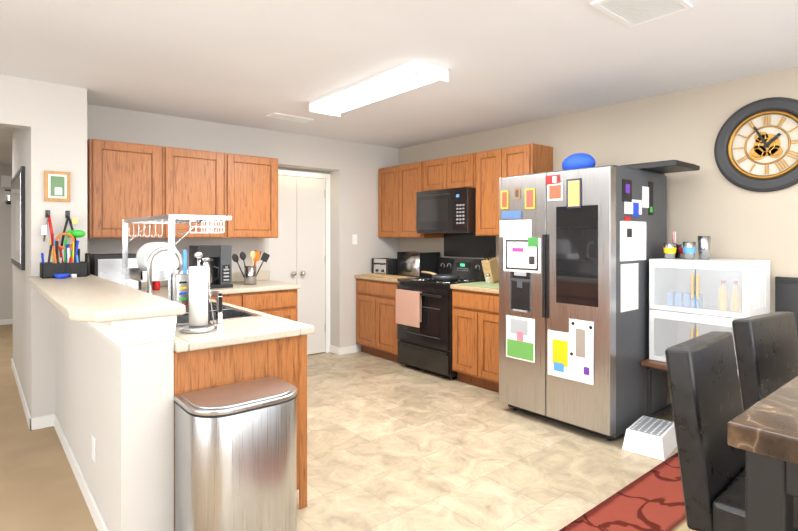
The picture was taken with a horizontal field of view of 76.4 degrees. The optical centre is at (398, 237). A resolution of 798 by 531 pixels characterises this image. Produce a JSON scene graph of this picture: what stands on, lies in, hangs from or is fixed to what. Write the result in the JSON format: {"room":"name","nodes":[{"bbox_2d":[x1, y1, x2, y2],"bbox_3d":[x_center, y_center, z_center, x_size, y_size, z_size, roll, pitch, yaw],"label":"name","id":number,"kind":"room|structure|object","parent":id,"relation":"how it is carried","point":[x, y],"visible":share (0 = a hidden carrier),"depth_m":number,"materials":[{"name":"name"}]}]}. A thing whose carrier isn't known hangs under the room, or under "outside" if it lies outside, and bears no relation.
{"room":"kitchen","nodes":[
{"label":"kitchen","id":0,"kind":"room"},
{"bbox_2d":[0,164,12,319],"bbox_3d":[-6.183,0.117,7.807,7.650,2.470,0.100,0,0,-40],"label":"wall","id":1,"kind":"structure","parent":0,"point":[6,288],"depth_m":7.83,"materials":[{"name":"paint"}]},
{"bbox_2d":[1,175,11,187],"bbox_3d":[-6.051,-0.858,7.819,0.130,0.180,0.050,0,0,-40],"label":"door chime","id":2,"kind":"object","parent":1,"relation":"attached to","point":[6,181],"visible":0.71,"depth_m":7.80,"materials":[{"name":"white plastic"}]},
{"bbox_2d":[0,319,12,324],"bbox_3d":[-5.906,1.309,7.969,0.720,0.085,0.012,0,0,-40],"label":"baseboard","id":3,"kind":"structure","parent":1,"relation":"attached to","point":[5,321],"depth_m":7.83,"materials":[{"name":"white"}]},
{"bbox_2d":[5,189,10,203],"bbox_3d":[-6.005,-0.618,7.802,0.100,0.220,0.135,0,0,-40],"label":"sconce","id":4,"kind":"object","parent":1,"relation":"attached to","point":[8,199],"visible":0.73,"depth_m":7.78,"materials":[{"name":"black"}]},
{"bbox_2d":[0,75,30,128],"bbox_3d":[-4.110,-0.942,2.380,3.860,0.330,0.120,0,0,-40],"label":"wall","id":5,"kind":"structure","parent":0,"point":[15,102],"depth_m":3.52,"materials":[{"name":"paint"}]},
{"bbox_2d":[0,324,97,530],"bbox_3d":[-2.091,1.412,3.019,7.770,0.100,12.700,0,0,-40],"label":"floor carpet","id":6,"kind":"object","parent":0,"point":[40,490],"depth_m":2.90,"materials":[{"name":"beige carpet"}]},
{"bbox_2d":[12,80,86,417],"bbox_3d":[-3.200,0.123,4.566,0.340,2.470,2.300,0,0,-40],"label":"wall","id":7,"kind":"structure","parent":0,"point":[53,137],"depth_m":3.67,"materials":[{"name":"paint"}]},
{"bbox_2d":[11,166,24,269],"bbox_3d":[-3.425,-0.151,4.548,0.027,0.820,1.440,0,0,-40],"label":"mirror","id":8,"kind":"object","parent":7,"relation":"attached to","point":[18,220],"visible":1,"depth_m":4.21,"materials":[{"name":"black mirror"}]},
{"bbox_2d":[11,358,33,430],"bbox_3d":[-3.332,1.316,4.451,0.012,0.085,2.312,0,0,-40],"label":"baseboard","id":9,"kind":"structure","parent":7,"relation":"attached to","point":[30,421],"depth_m":4.06,"materials":[{"name":"white"}]},
{"bbox_2d":[41,210,53,245],"bbox_3d":[-2.505,-0.066,3.620,0.079,0.256,0.045,0,0,-37],"label":"hook","id":10,"kind":"object","parent":7,"relation":"attached to","point":[48,220],"depth_m":3.61,"materials":[{"name":"black"}]},
{"bbox_2d":[44,171,69,201],"bbox_3d":[-2.468,-0.367,3.664,0.155,0.215,0.022,0,0,-40],"label":"picture frame","id":11,"kind":"object","parent":7,"relation":"attached to","point":[56,185],"visible":1,"depth_m":3.65,"materials":[{"name":"brown wood"}]},
{"bbox_2d":[61,211,76,245],"bbox_3d":[-2.399,-0.052,3.693,0.110,0.286,0.065,0,0,-13],"label":"hook","id":12,"kind":"object","parent":7,"relation":"attached to","point":[67,213],"depth_m":3.69,"materials":[{"name":"black metal"}]},
{"bbox_2d":[55,307,173,530],"bbox_3d":[-1.721,0.844,2.911,0.200,1.035,2.140,0,0,-40],"label":"wall","id":13,"kind":"structure","parent":0,"point":[116,401],"depth_m":2.14,"materials":[{"name":"paint"}]},
{"bbox_2d":[47,414,108,530],"bbox_3d":[-1.809,1.320,2.830,0.040,0.085,2.152,0,0,-40],"label":"baseboard","id":14,"kind":"structure","parent":13,"relation":"attached to","point":[52,420],"depth_m":2.76,"materials":[{"name":"white wood"}]},
{"bbox_2d":[92,435,95,462],"bbox_3d":[-1.492,1.033,2.478,0.006,0.116,0.070,0,0,-40],"label":"electrical outlet plate","id":15,"kind":"object","parent":13,"relation":"attached to","point":[93,448],"visible":0.98,"depth_m":2.46,"materials":[{"name":"white plastic"}]},
{"bbox_2d":[88,315,176,345],"bbox_3d":[-1.722,0.377,2.882,0.242,0.110,2.178,0,0,-40],"label":"trim","id":16,"kind":"structure","parent":13,"relation":"on","point":[135,331],"depth_m":2.06,"materials":[{"name":"white"}]},
{"bbox_2d":[26,274,185,322],"bbox_3d":[-1.748,0.299,2.829,0.395,0.043,2.230,0,0,-40],"label":"bar","id":17,"kind":"object","parent":16,"relation":"on","point":[93,298],"visible":0.96,"depth_m":2.23,"materials":[{"name":"laminate"}]},
{"bbox_2d":[40,230,89,278],"bbox_3d":[-2.289,0.112,3.503,0.291,0.328,0.300,0,0,-40],"label":"caddy","id":18,"kind":"object","parent":17,"relation":"on","point":[73,266],"visible":1,"depth_m":3.52,"materials":[{"name":"black plastic"}]},
{"bbox_2d":[87,104,397,354],"bbox_3d":[-1.443,0.122,5.419,3.450,2.470,0.350,0,0,-40],"label":"wall","id":19,"kind":"structure","parent":0,"point":[351,168],"depth_m":5.63,"materials":[{"name":"paint"}]},
{"bbox_2d":[87,139,161,237],"bbox_3d":[-2.307,-0.381,4.243,0.533,0.780,0.336,0,0,-40],"label":"upper cabinet","id":20,"kind":"object","parent":19,"relation":"attached to","point":[124,180],"visible":0.88,"depth_m":4.09,"materials":[{"name":"brown wood"}]},
{"bbox_2d":[162,146,224,237],"bbox_3d":[-1.897,-0.382,4.586,0.533,0.780,0.336,0,0,-40],"label":"upper cabinet","id":21,"kind":"object","parent":19,"relation":"attached to","point":[192,182],"visible":0.73,"depth_m":4.45,"materials":[{"name":"brown wood"}]},
{"bbox_2d":[224,153,277,237],"bbox_3d":[-1.487,-0.382,4.930,0.533,0.780,0.336,0,0,-40],"label":"upper cabinet","id":22,"kind":"object","parent":19,"relation":"attached to","point":[251,193],"visible":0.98,"depth_m":4.79,"materials":[{"name":"brown wood"}]},
{"bbox_2d":[269,175,325,354],"bbox_3d":[-1.155,0.330,5.683,0.784,2.028,0.108,0,0,-40],"label":"closet door","id":23,"kind":"structure","parent":19,"relation":"in","point":[297,251],"depth_m":5.77,"materials":[{"name":"white wood"}]},
{"bbox_2d":[278,169,329,352],"bbox_3d":[-1.161,0.306,5.721,0.870,2.100,0.050,0,0,-40],"label":"trim","id":24,"kind":"structure","parent":19,"relation":"attached to","point":[326,177],"depth_m":5.95,"materials":[{"name":"white wood"}]},
{"bbox_2d":[329,345,341,354],"bbox_3d":[-0.762,1.313,5.919,0.015,0.085,0.262,0,0,-40],"label":"baseboard","id":25,"kind":"structure","parent":19,"relation":"attached to","point":[332,349],"depth_m":5.87,"materials":[{"name":"white"}]},
{"bbox_2d":[352,234,356,243],"bbox_3d":[-0.518,0.026,5.958,0.070,0.116,0.012,0,0,-40],"label":"switch plate","id":26,"kind":"object","parent":19,"relation":"attached to","point":[354,238],"visible":1,"depth_m":5.95,"materials":[{"name":"white plastic"}]},
{"bbox_2d":[0,0,797,164],"bbox_3d":[-2.091,-1.158,3.014,7.770,0.100,12.700,0,0,-40],"label":"ceiling","id":27,"kind":"structure","parent":0,"point":[255,63],"depth_m":3.09,"materials":[{"name":"paint"}]},
{"bbox_2d":[266,112,313,122],"bbox_3d":[-1.009,-1.106,4.704,0.400,0.012,0.160,0,0,-40],"label":"ceiling vent","id":28,"kind":"object","parent":27,"relation":"in","point":[289,117],"visible":1,"depth_m":4.68,"materials":[{"name":"white plastic"}]},
{"bbox_2d":[309,59,447,116],"bbox_3d":[-0.206,-1.067,3.746,0.300,0.085,1.300,0,0,-40],"label":"ceiling light fixture","id":29,"kind":"object","parent":27,"relation":"attached to","point":[409,75],"visible":1,"depth_m":3.54,"materials":[{"name":"white plastic"}]},
{"bbox_2d":[590,0,692,26],"bbox_3d":[1.152,-1.101,2.405,0.400,0.012,0.300,0,0,-40],"label":"ceiling vent","id":30,"kind":"object","parent":27,"relation":"in","point":[631,13],"visible":0.98,"depth_m":2.44,"materials":[{"name":"white plastic"}]},
{"bbox_2d":[296,351,677,530],"bbox_3d":[0.748,1.412,2.822,3.670,0.100,8.750,0,0,-40],"label":"floor","id":31,"kind":"structure","parent":0,"point":[393,445],"depth_m":3.12,"materials":[{"name":"beige tile"}]},
{"bbox_2d":[174,376,297,530],"bbox_3d":[-0.663,1.014,2.163,0.469,0.700,0.348,0,0,-40],"label":"trash can","id":32,"kind":"object","parent":31,"relation":"on","point":[235,456],"visible":1,"depth_m":2.05,"materials":[{"name":"silver metal"}]},
{"bbox_2d":[174,335,306,530],"bbox_3d":[-1.059,0.926,2.794,0.658,0.872,1.118,0,0,-40],"label":"base cabinet","id":33,"kind":"object","parent":31,"relation":"on","point":[284,359],"visible":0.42,"depth_m":2.38,"materials":[{"name":"brown wood"}]},
{"bbox_2d":[141,281,313,352],"bbox_3d":[-1.527,0.416,3.377,0.690,0.140,2.667,0,0,-40],"label":"countertop","id":34,"kind":"structure","parent":33,"relation":"on","point":[265,326],"depth_m":2.63,"materials":[{"name":"laminate"}]},
{"bbox_2d":[90,253,140,289],"bbox_3d":[-2.236,0.288,4.003,0.345,0.310,0.364,0,0,-40],"label":"air fryer oven","id":35,"kind":"object","parent":34,"relation":"on","point":[107,266],"visible":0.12,"depth_m":3.83,"materials":[{"name":"silver metal"}]},
{"bbox_2d":[152,281,159,289],"bbox_3d":[-2.036,0.340,4.251,0.060,0.205,0.060,0,0,-40],"label":"ketchup bottle","id":36,"kind":"object","parent":34,"relation":"on","point":[155,285],"visible":0.33,"depth_m":4.23,"materials":[{"name":"red plastic"}]},
{"bbox_2d":[147,247,182,295],"bbox_3d":[-1.306,0.247,2.849,0.215,0.387,0.142,0,0,-40],"label":"faucet","id":37,"kind":"object","parent":34,"relation":"on","point":[149,264],"visible":0.56,"depth_m":2.83,"materials":[{"name":"silver metal"}]},
{"bbox_2d":[122,214,231,326],"bbox_3d":[-1.330,0.166,2.956,0.335,0.558,1.112,0,0,-40],"label":"dish rack","id":38,"kind":"object","parent":34,"relation":"on","point":[165,264],"visible":0.81,"depth_m":2.87,"materials":[{"name":"white metal"}]},
{"bbox_2d":[179,252,216,333],"bbox_3d":[-0.961,0.258,2.431,0.170,0.377,0.170,0,0,-40],"label":"paper towel","id":39,"kind":"object","parent":34,"relation":"on","point":[199,276],"visible":1,"depth_m":2.40,"materials":[{"name":"white paper"}]},
{"bbox_2d":[196,264,210,323],"bbox_3d":[-0.995,0.289,2.583,0.067,0.313,0.065,0,0,-40],"label":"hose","id":40,"kind":"object","parent":34,"relation":"on","point":[208,306],"visible":0.17,"depth_m":2.58,"materials":[{"name":"silver metal"}]},
{"bbox_2d":[211,291,222,322],"bbox_3d":[-0.956,0.367,2.667,0.040,0.158,0.105,0,0,-40],"label":"tap","id":41,"kind":"object","parent":34,"relation":"on","point":[217,294],"visible":1,"depth_m":2.63,"materials":[{"name":"silver metal"}]},
{"bbox_2d":[176,302,262,324],"bbox_3d":[-1.237,0.541,2.990,0.559,0.198,0.784,0,0,-40],"label":"sink","id":42,"kind":"object","parent":34,"relation":"in","point":[229,313],"visible":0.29,"depth_m":3.06,"materials":[{"name":"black metal"}]},
{"bbox_2d":[209,289,296,320],"bbox_3d":[-1.550,0.922,4.670,1.038,0.873,0.658,0,0,-40],"label":"base cabinet","id":43,"kind":"object","parent":31,"relation":"on","point":[281,303],"visible":0.17,"depth_m":4.57,"materials":[{"name":"brown wood"}]},
{"bbox_2d":[232,270,300,290],"bbox_3d":[-1.517,0.413,4.685,1.007,0.140,0.675,0,0,-40],"label":"countertop","id":44,"kind":"structure","parent":43,"relation":"on","point":[263,282],"depth_m":4.85,"materials":[{"name":"laminate"}]},
{"bbox_2d":[189,245,232,288],"bbox_3d":[-1.655,0.257,4.466,0.300,0.370,0.240,0,0,-40],"label":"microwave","id":45,"kind":"object","parent":44,"relation":"on","point":[216,260],"visible":0.85,"depth_m":4.43,"materials":[{"name":"black"}]},
{"bbox_2d":[232,250,269,284],"bbox_3d":[-1.375,0.282,4.752,0.377,0.320,0.110,0,0,-40],"label":"utensil crock","id":46,"kind":"object","parent":44,"relation":"on","point":[249,275],"visible":1,"depth_m":4.70,"materials":[{"name":"silver metal"}]},
{"bbox_2d":[356,278,402,363],"bbox_3d":[-0.005,0.919,5.866,0.668,0.873,0.807,0,0,-40],"label":"base cabinet","id":47,"kind":"object","parent":31,"relation":"on","point":[376,329],"visible":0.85,"depth_m":5.64,"materials":[{"name":"brown wood"}]},
{"bbox_2d":[354,274,416,282],"bbox_3d":[-0.009,0.411,5.862,0.677,0.140,0.808,0,0,-40],"label":"countertop","id":48,"kind":"structure","parent":47,"relation":"on","point":[376,278],"depth_m":5.60,"materials":[{"name":"beige laminate"}]},
{"bbox_2d":[361,273,407,278],"bbox_3d":[-0.173,0.431,5.695,0.150,0.016,0.660,0,0,-40],"label":"cutting board","id":49,"kind":"object","parent":48,"relation":"on","point":[382,275],"visible":0.98,"depth_m":5.61,"materials":[{"name":"brown wood"}]},
{"bbox_2d":[372,258,396,274],"bbox_3d":[-0.150,0.345,5.981,0.254,0.188,0.310,0,0,-40],"label":"toaster","id":50,"kind":"object","parent":48,"relation":"on","point":[387,266],"visible":0.79,"depth_m":5.87,"materials":[{"name":"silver metal"}]},
{"bbox_2d":[397,251,439,276],"bbox_3d":[0.219,0.304,5.804,0.316,0.270,0.395,0,0,-40],"label":"bread box","id":51,"kind":"object","parent":48,"relation":"on","point":[413,263],"visible":0.94,"depth_m":5.69,"materials":[{"name":"silver metal"}]},
{"bbox_2d":[395,257,485,379],"bbox_3d":[0.451,0.792,5.227,0.735,1.130,0.748,0,0,-40],"label":"range","id":52,"kind":"object","parent":31,"relation":"on","point":[424,318],"visible":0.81,"depth_m":5.01,"materials":[{"name":"black metal"}]},
{"bbox_2d":[396,289,421,327],"bbox_3d":[0.097,0.712,5.109,0.040,0.350,0.365,0,0,-40],"label":"towel","id":53,"kind":"object","parent":52,"relation":"hanging from","point":[408,301],"depth_m":5.08,"materials":[{"name":"pink fabric"}]},
{"bbox_2d":[421,271,459,280],"bbox_3d":[0.404,0.383,5.076,0.280,0.071,0.471,0,0,-40],"label":"frying pan","id":54,"kind":"object","parent":52,"relation":"on","point":[446,277],"visible":1,"depth_m":4.93,"materials":[{"name":"grey metal"}]},
{"bbox_2d":[452,289,498,391],"bbox_3d":[0.953,0.922,4.722,0.668,0.873,0.661,0,0,-40],"label":"base cabinet","id":55,"kind":"object","parent":31,"relation":"on","point":[475,337],"visible":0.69,"depth_m":4.53,"materials":[{"name":"brown wood"}]},
{"bbox_2d":[450,280,498,293],"bbox_3d":[0.953,0.413,4.715,0.677,0.140,0.671,0,0,-40],"label":"countertop","id":56,"kind":"structure","parent":55,"relation":"on","point":[476,288],"depth_m":4.53,"materials":[{"name":"beige laminate"}]},
{"bbox_2d":[459,282,498,287],"bbox_3d":[0.875,0.440,4.655,0.380,0.004,0.600,0,0,-40],"label":"cutting mat","id":57,"kind":"object","parent":56,"relation":"on","point":[489,285],"visible":0.57,"depth_m":4.70,"materials":[{"name":"green plastic"}]},
{"bbox_2d":[481,249,498,282],"bbox_3d":[0.893,0.276,4.931,0.188,0.325,0.100,0,0,-40],"label":"knife block","id":58,"kind":"object","parent":56,"relation":"on","point":[490,266],"visible":0.92,"depth_m":4.89,"materials":[{"name":"brown wood"}]},
{"bbox_2d":[499,165,666,440],"bbox_3d":[1.402,0.440,3.899,0.882,1.840,0.906,0,0,-40],"label":"fridge","id":59,"kind":"object","parent":31,"relation":"on","point":[579,248],"visible":1,"depth_m":3.54,"materials":[{"name":"grey metal"}]},
{"bbox_2d":[562,153,595,169],"bbox_3d":[1.394,-0.567,3.939,0.170,0.170,0.272,0,0,-40],"label":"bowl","id":60,"kind":"object","parent":59,"relation":"on","point":[578,160],"visible":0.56,"depth_m":3.87,"materials":[{"name":"blue plastic"}]},
{"bbox_2d":[620,160,699,173],"bbox_3d":[1.849,-0.503,3.708,0.400,0.044,0.500,0,0,-40],"label":"tray","id":61,"kind":"object","parent":59,"relation":"on","point":[669,166],"visible":0.62,"depth_m":3.54,"materials":[{"name":"black metal"}]},
{"bbox_2d":[559,452,694,530],"bbox_3d":[1.794,1.359,1.520,2.300,0.012,2.610,0,0,-40],"label":"rug","id":62,"kind":"object","parent":31,"relation":"on","point":[652,499],"visible":0.33,"depth_m":2.53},
{"bbox_2d":[665,331,797,530],"bbox_3d":[1.132,0.841,1.497,0.437,1.021,0.521,0,0,-40],"label":"chair","id":63,"kind":"object","parent":62,"relation":"on","point":[705,392],"visible":0.65,"depth_m":1.51,"materials":[{"name":"black leather"}]},
{"bbox_2d":[727,375,797,530],"bbox_3d":[1.725,0.901,1.376,1.590,0.902,0.980,0,0,-40],"label":"dining table","id":64,"kind":"object","parent":62,"relation":"on","point":[763,432],"visible":1,"depth_m":1.21,"materials":[{"name":"stone"}]},
{"bbox_2d":[732,312,797,410],"bbox_3d":[1.668,0.840,1.972,0.420,1.021,0.507,0,0,-33],"label":"chair","id":65,"kind":"object","parent":62,"relation":"on","point":[766,347],"visible":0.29,"depth_m":2.05,"materials":[{"name":"black leather"}]},
{"bbox_2d":[622,416,676,460],"bbox_3d":[1.648,1.293,3.306,0.249,0.133,0.380,0,0,42],"label":"step stool","id":66,"kind":"object","parent":31,"relation":"on","point":[655,438],"visible":1,"depth_m":3.21,"materials":[{"name":"white plastic"}]},
{"bbox_2d":[641,359,739,417],"bbox_3d":[2.231,1.111,3.271,0.520,0.500,1.095,0,0,-40],"label":"bench","id":67,"kind":"object","parent":31,"relation":"on","point":[656,365],"visible":0.25,"depth_m":3.50,"materials":[{"name":"brown wood"}]},
{"bbox_2d":[649,257,769,374],"bbox_3d":[2.120,0.506,3.478,0.462,0.706,0.604,0,0,-40],"label":"display cabinet","id":68,"kind":"object","parent":67,"relation":"on","point":[689,299],"visible":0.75,"depth_m":3.39,"materials":[{"name":"white plastic"}]},
{"bbox_2d":[663,242,678,258],"bbox_3d":[1.899,0.096,3.556,0.082,0.110,0.081,0,0,-40],"label":"tumbler","id":69,"kind":"object","parent":68,"relation":"on","point":[671,250],"depth_m":3.53,"materials":[{"name":"silver metal"}]},
{"bbox_2d":[672,232,675,241],"bbox_3d":[2.022,0.056,3.655,0.081,0.190,0.158,0,0,-28],"label":"straw","id":70,"kind":"object","parent":69,"relation":"in","point":[673,233],"depth_m":3.69,"materials":[{"name":"white plastic"}]},
{"bbox_2d":[679,236,710,259],"bbox_3d":[2.050,0.071,3.493,0.180,0.160,0.082,0,0,5],"label":"tumbler","id":71,"kind":"object","parent":68,"relation":"on","point":[684,250],"depth_m":3.47,"materials":[{"name":"silver metal"}]},
{"bbox_2d":[398,66,797,414],"bbox_3d":[0.841,0.122,5.473,0.120,2.470,12.700,0,0,-40],"label":"wall","id":72,"kind":"structure","parent":0,"point":[708,198],"depth_m":3.80,"materials":[{"name":"paint"}]},
{"bbox_2d":[378,161,443,237],"bbox_3d":[0.123,-0.414,5.969,0.336,0.840,0.809,0,0,-40],"label":"upper cabinet","id":73,"kind":"object","parent":72,"relation":"attached to","point":[399,186],"visible":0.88,"depth_m":5.83,"materials":[{"name":"brown wood"}]},
{"bbox_2d":[424,153,475,190],"bbox_3d":[0.625,-0.662,5.369,0.336,0.343,0.746,0,0,-40],"label":"upper cabinet","id":74,"kind":"object","parent":72,"relation":"attached to","point":[454,172],"visible":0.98,"depth_m":5.22,"materials":[{"name":"brown wood"}]},
{"bbox_2d":[416,187,475,232],"bbox_3d":[0.589,-0.265,5.340,0.431,0.443,0.742,0,0,-40],"label":"microwave","id":75,"kind":"object","parent":74,"relation":"attached to","point":[447,211],"visible":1,"depth_m":5.13,"materials":[{"name":"black metal"}]},
{"bbox_2d":[444,233,495,257],"bbox_3d":[0.751,0.088,5.476,0.010,0.257,0.742,0,0,-40],"label":"backguard","id":76,"kind":"object","parent":72,"relation":"attached to","point":[473,245],"visible":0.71,"depth_m":5.47,"materials":[{"name":"black metal"}]},
{"bbox_2d":[476,143,552,235],"bbox_3d":[1.080,-0.422,4.827,0.336,0.820,0.663,0,0,-40],"label":"upper cabinet","id":77,"kind":"object","parent":72,"relation":"attached to","point":[493,166],"visible":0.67,"depth_m":4.76,"materials":[{"name":"brown wood"}]},
{"bbox_2d":[714,97,797,191],"bbox_3d":[2.466,-0.619,3.403,0.046,0.630,0.630,0,0,-40],"label":"wall clock","id":78,"kind":"object","parent":72,"relation":"attached to","point":[756,147],"visible":1,"depth_m":3.42,"materials":[{"name":"grey"}]},
{"bbox_2d":[775,276,797,337],"bbox_3d":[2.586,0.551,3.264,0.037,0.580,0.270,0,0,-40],"label":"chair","id":79,"kind":"object","parent":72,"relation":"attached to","point":[786,294],"visible":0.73,"depth_m":3.31,"materials":[{"name":"black"}]}
]}

